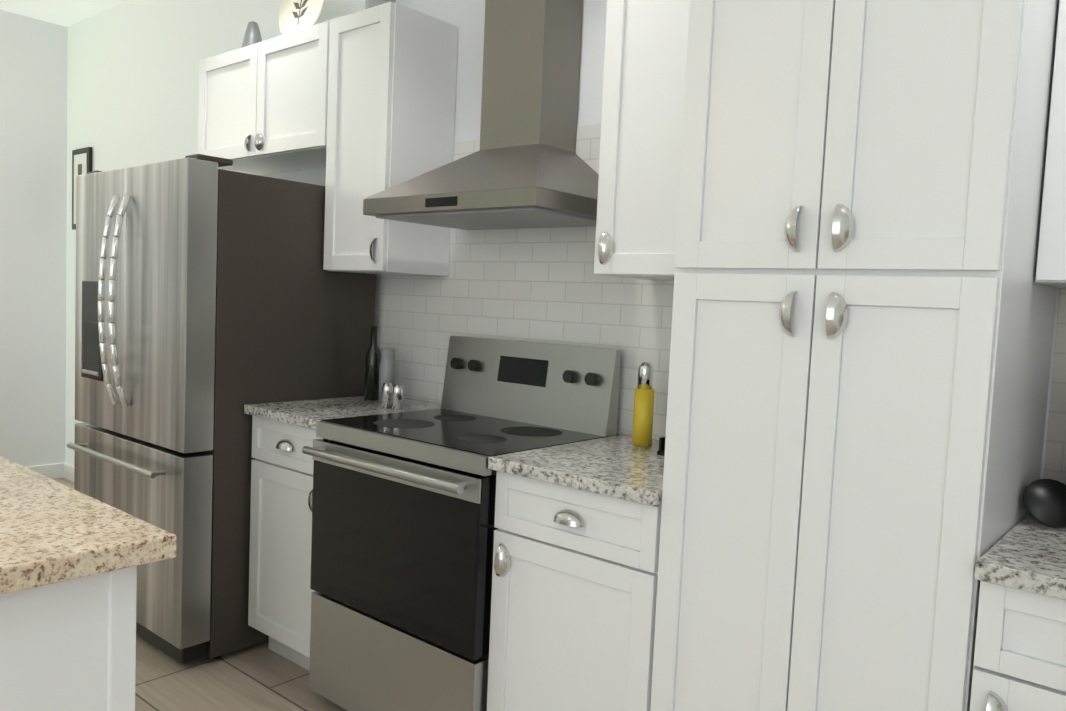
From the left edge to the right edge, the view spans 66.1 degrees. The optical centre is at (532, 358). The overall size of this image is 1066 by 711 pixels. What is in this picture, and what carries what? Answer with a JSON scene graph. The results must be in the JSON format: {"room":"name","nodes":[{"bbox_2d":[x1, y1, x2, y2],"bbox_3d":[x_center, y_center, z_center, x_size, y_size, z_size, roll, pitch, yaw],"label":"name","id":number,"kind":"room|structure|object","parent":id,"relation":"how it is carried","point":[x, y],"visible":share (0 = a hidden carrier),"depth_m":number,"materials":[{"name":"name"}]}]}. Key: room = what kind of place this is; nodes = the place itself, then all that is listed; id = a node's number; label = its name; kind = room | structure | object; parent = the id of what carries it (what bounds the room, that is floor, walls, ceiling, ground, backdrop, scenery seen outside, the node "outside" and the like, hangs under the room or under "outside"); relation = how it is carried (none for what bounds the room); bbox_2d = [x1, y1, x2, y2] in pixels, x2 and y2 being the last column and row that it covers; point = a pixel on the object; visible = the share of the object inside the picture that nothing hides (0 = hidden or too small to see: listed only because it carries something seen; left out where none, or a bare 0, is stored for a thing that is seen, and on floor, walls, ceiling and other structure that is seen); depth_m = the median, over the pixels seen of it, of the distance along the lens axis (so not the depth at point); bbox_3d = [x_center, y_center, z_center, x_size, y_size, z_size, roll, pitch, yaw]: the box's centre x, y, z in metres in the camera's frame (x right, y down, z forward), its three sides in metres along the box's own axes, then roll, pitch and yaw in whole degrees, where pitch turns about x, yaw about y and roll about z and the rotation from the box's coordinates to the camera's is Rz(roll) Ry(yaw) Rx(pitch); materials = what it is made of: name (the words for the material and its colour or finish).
{"room":"kitchen","nodes":[
{"label":"kitchen","id":0,"kind":"room"},
{"bbox_2d":[0,10,67,466],"bbox_3d":[-5.101,-0.633,3.446,0.150,3.050,5.760,6,5,40],"label":"wall","id":1,"kind":"structure","parent":0,"point":[33,146],"depth_m":5.43,"materials":[{"name":"white paint"}]},
{"bbox_2d":[26,463,62,478],"bbox_3d":[-5.100,0.844,3.496,0.014,0.100,5.748,6,5,40],"label":"baseboard","id":2,"kind":"structure","parent":1,"relation":"attached to","point":[59,470],"depth_m":5.61,"materials":[{"name":"white wood"}]},
{"bbox_2d":[0,0,125,26],"bbox_3d":[-2.331,-1.926,1.059,7.240,0.100,6.060,6,5,40],"label":"ceiling","id":3,"kind":"structure","parent":0,"point":[66,13],"depth_m":5.13,"materials":[{"name":"white paint"}]},
{"bbox_2d":[53,477,346,710],"bbox_3d":[-2.470,1.213,1.274,7.240,0.100,6.060,6,5,40],"label":"floor","id":4,"kind":"structure","parent":0,"point":[259,677],"depth_m":2.82,"materials":[{"name":"tile"}]},
{"bbox_2d":[0,456,175,710],"bbox_3d":[-1.282,0.730,1.492,1.125,0.940,0.730,6,5,40],"label":"kitchen island","id":5,"kind":"object","parent":4,"relation":"on","point":[71,559],"visible":1,"depth_m":1.32,"materials":[{"name":"white"}]},
{"bbox_2d":[67,154,375,663],"bbox_3d":[-1.306,0.166,3.370,0.925,1.805,0.889,6,5,40],"label":"refrigerator","id":6,"kind":"object","parent":4,"relation":"on","point":[211,299],"visible":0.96,"depth_m":2.97,"materials":[{"name":"grey metal"}]},
{"bbox_2d":[244,396,440,670],"bbox_3d":[-0.684,0.646,3.091,0.445,0.940,0.647,6,5,40],"label":"base cabinet","id":7,"kind":"object","parent":4,"relation":"on","point":[280,590],"visible":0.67,"depth_m":2.90,"materials":[{"name":"white wood"}]},
{"bbox_2d":[364,326,380,399],"bbox_3d":[-0.632,0.020,3.246,0.064,0.290,0.064,6,5,40],"label":"olive oil bottle","id":8,"kind":"object","parent":7,"relation":"on","point":[372,365],"visible":0.94,"depth_m":3.22,"materials":[{"name":"black"}]},
{"bbox_2d":[381,383,386,407],"bbox_3d":[-0.541,0.138,3.041,0.039,0.090,0.039,4,4,25],"label":"salt shaker","id":9,"kind":"object","parent":7,"relation":"on","point":[384,388],"depth_m":3.02,"materials":[{"name":"silver metal"}]},
{"bbox_2d":[378,348,394,403],"bbox_3d":[-0.563,0.069,3.163,0.060,0.210,0.060,6,5,40],"label":"pepper grinder","id":10,"kind":"object","parent":7,"relation":"on","point":[387,370],"visible":0.81,"depth_m":3.14,"materials":[{"name":"grey metal"}]},
{"bbox_2d":[386,383,403,409],"bbox_3d":[-0.495,0.143,3.003,0.039,0.090,0.039,4,4,25],"label":"salt shaker","id":11,"kind":"object","parent":7,"relation":"on","point":[392,397],"depth_m":2.99,"materials":[{"name":"silver metal"}]},
{"bbox_2d":[302,336,620,710],"bbox_3d":[-0.255,0.558,2.647,0.758,1.215,0.684,6,5,40],"label":"range","id":12,"kind":"object","parent":4,"relation":"on","point":[403,516],"visible":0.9,"depth_m":2.49,"materials":[{"name":"grey metal"}]},
{"bbox_2d":[487,434,663,710],"bbox_3d":[0.264,0.743,2.292,0.511,0.940,0.647,6,5,40],"label":"base cabinet","id":13,"kind":"object","parent":4,"relation":"on","point":[575,571],"visible":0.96,"depth_m":2.06,"materials":[{"name":"white wood"}]},
{"bbox_2d":[632,362,654,446],"bbox_3d":[0.333,0.137,2.459,0.060,0.250,0.060,6,5,40],"label":"bottle","id":14,"kind":"object","parent":13,"relation":"on","point":[643,414],"visible":1,"depth_m":2.44,"materials":[{"name":"yellow"}]},
{"bbox_2d":[657,437,664,455],"bbox_3d":[0.462,0.253,2.327,0.155,0.049,0.160,6,5,40],"label":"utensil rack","id":15,"kind":"object","parent":13,"relation":"on","point":[661,451],"visible":0.1,"depth_m":2.31,"materials":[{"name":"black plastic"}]},
{"bbox_2d":[650,0,1058,710],"bbox_3d":[0.741,0.062,1.869,0.650,2.398,0.643,6,5,40],"label":"pantry cabinet","id":16,"kind":"object","parent":4,"relation":"on","point":[862,330],"visible":1,"depth_m":1.61,"materials":[{"name":"white wood"}]},
{"bbox_2d":[969,514,1065,710],"bbox_3d":[1.070,0.872,0.940,1.163,0.940,1.673,6,5,40],"label":"base cabinet","id":17,"kind":"object","parent":4,"relation":"on","point":[1019,663],"visible":0.94,"depth_m":1.42,"materials":[{"name":"white wood"}]},
{"bbox_2d":[1023,479,1065,527],"bbox_3d":[1.062,0.297,1.682,0.097,0.092,0.078,6,5,40],"label":"decorative ball","id":18,"kind":"object","parent":17,"relation":"on","point":[1044,501],"visible":1,"depth_m":1.68,"materials":[{"name":"black ceramic"}]},
{"bbox_2d":[65,0,1062,478],"bbox_3d":[-0.491,-0.426,3.421,7.240,3.050,0.150,6,5,40],"label":"wall","id":19,"kind":"structure","parent":0,"point":[131,82],"depth_m":4.60,"materials":[{"name":"white paint"}]},
{"bbox_2d":[63,463,73,481],"bbox_3d":[-2.343,0.868,4.921,2.328,0.100,0.013,6,5,40],"label":"baseboard","id":20,"kind":"structure","parent":19,"relation":"attached to","point":[68,470],"depth_m":5.62,"materials":[{"name":"white wood"}]},
{"bbox_2d":[72,147,91,229],"bbox_3d":[-2.957,-1.106,5.370,0.270,0.520,0.024,6,5,40],"label":"picture frame","id":21,"kind":"object","parent":19,"relation":"attached to","point":[81,161],"visible":0.5,"depth_m":5.38,"materials":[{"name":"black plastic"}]},
{"bbox_2d":[198,21,329,174],"bbox_3d":[-1.061,-1.088,3.550,0.982,0.470,0.353,6,5,40],"label":"upper cabinet","id":22,"kind":"object","parent":19,"relation":"attached to","point":[263,107],"visible":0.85,"depth_m":3.41,"materials":[{"name":"white wood"}]},
{"bbox_2d":[241,21,261,47],"bbox_3d":[-1.269,-1.435,3.714,0.100,0.180,0.100,6,5,40],"label":"decorative figurine","id":23,"kind":"object","parent":22,"relation":"on","point":[252,35],"visible":0.58,"depth_m":3.68,"materials":[{"name":"silver metal"}]},
{"bbox_2d":[279,0,325,34],"bbox_3d":[-0.964,-1.496,3.492,0.340,0.359,0.102,6,5,40],"label":"decorative plate","id":24,"kind":"object","parent":22,"relation":"on","point":[295,15],"visible":0.67,"depth_m":3.47,"materials":[{"name":"beige ceramic"}]},
{"bbox_2d":[323,2,457,275],"bbox_3d":[-0.557,-0.798,3.131,0.362,0.945,0.353,6,5,40],"label":"upper cabinet","id":25,"kind":"object","parent":19,"relation":"attached to","point":[391,94],"visible":1,"depth_m":3.02,"materials":[{"name":"white wood"}]},
{"bbox_2d":[365,0,395,8],"bbox_3d":[-0.580,-1.432,3.131,0.116,0.315,0.116,6,5,40],"label":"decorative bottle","id":26,"kind":"object","parent":25,"relation":"on","point":[370,3],"visible":0.08,"depth_m":3.09,"materials":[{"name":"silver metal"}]},
{"bbox_2d":[363,0,598,229],"bbox_3d":[-0.093,-1.162,2.630,0.756,1.436,0.486,6,5,40],"label":"range hood","id":27,"kind":"object","parent":19,"relation":"attached to","point":[526,166],"visible":0.92,"depth_m":2.64,"materials":[{"name":"silver metal"}]},
{"bbox_2d":[594,0,689,280],"bbox_3d":[0.452,-0.695,2.280,0.432,0.945,0.353,6,5,40],"label":"upper cabinet","id":28,"kind":"object","parent":19,"relation":"attached to","point":[645,59],"visible":0.56,"depth_m":2.23,"materials":[{"name":"white wood"}]},
{"bbox_2d":[378,124,1065,484],"bbox_3d":[0.727,-0.215,2.292,3.581,1.009,0.008,6,5,40],"label":"tile backsplash","id":29,"kind":"structure","parent":19,"relation":"attached to","point":[543,285],"depth_m":2.87,"materials":[{"name":"white tile"}]},
{"bbox_2d":[1035,0,1065,288],"bbox_3d":[1.298,-0.608,1.566,0.477,0.945,0.353,6,5,40],"label":"upper cabinet","id":30,"kind":"object","parent":19,"relation":"attached to","point":[1051,263],"visible":0.98,"depth_m":1.61,"materials":[{"name":"white wood"}]}
]}

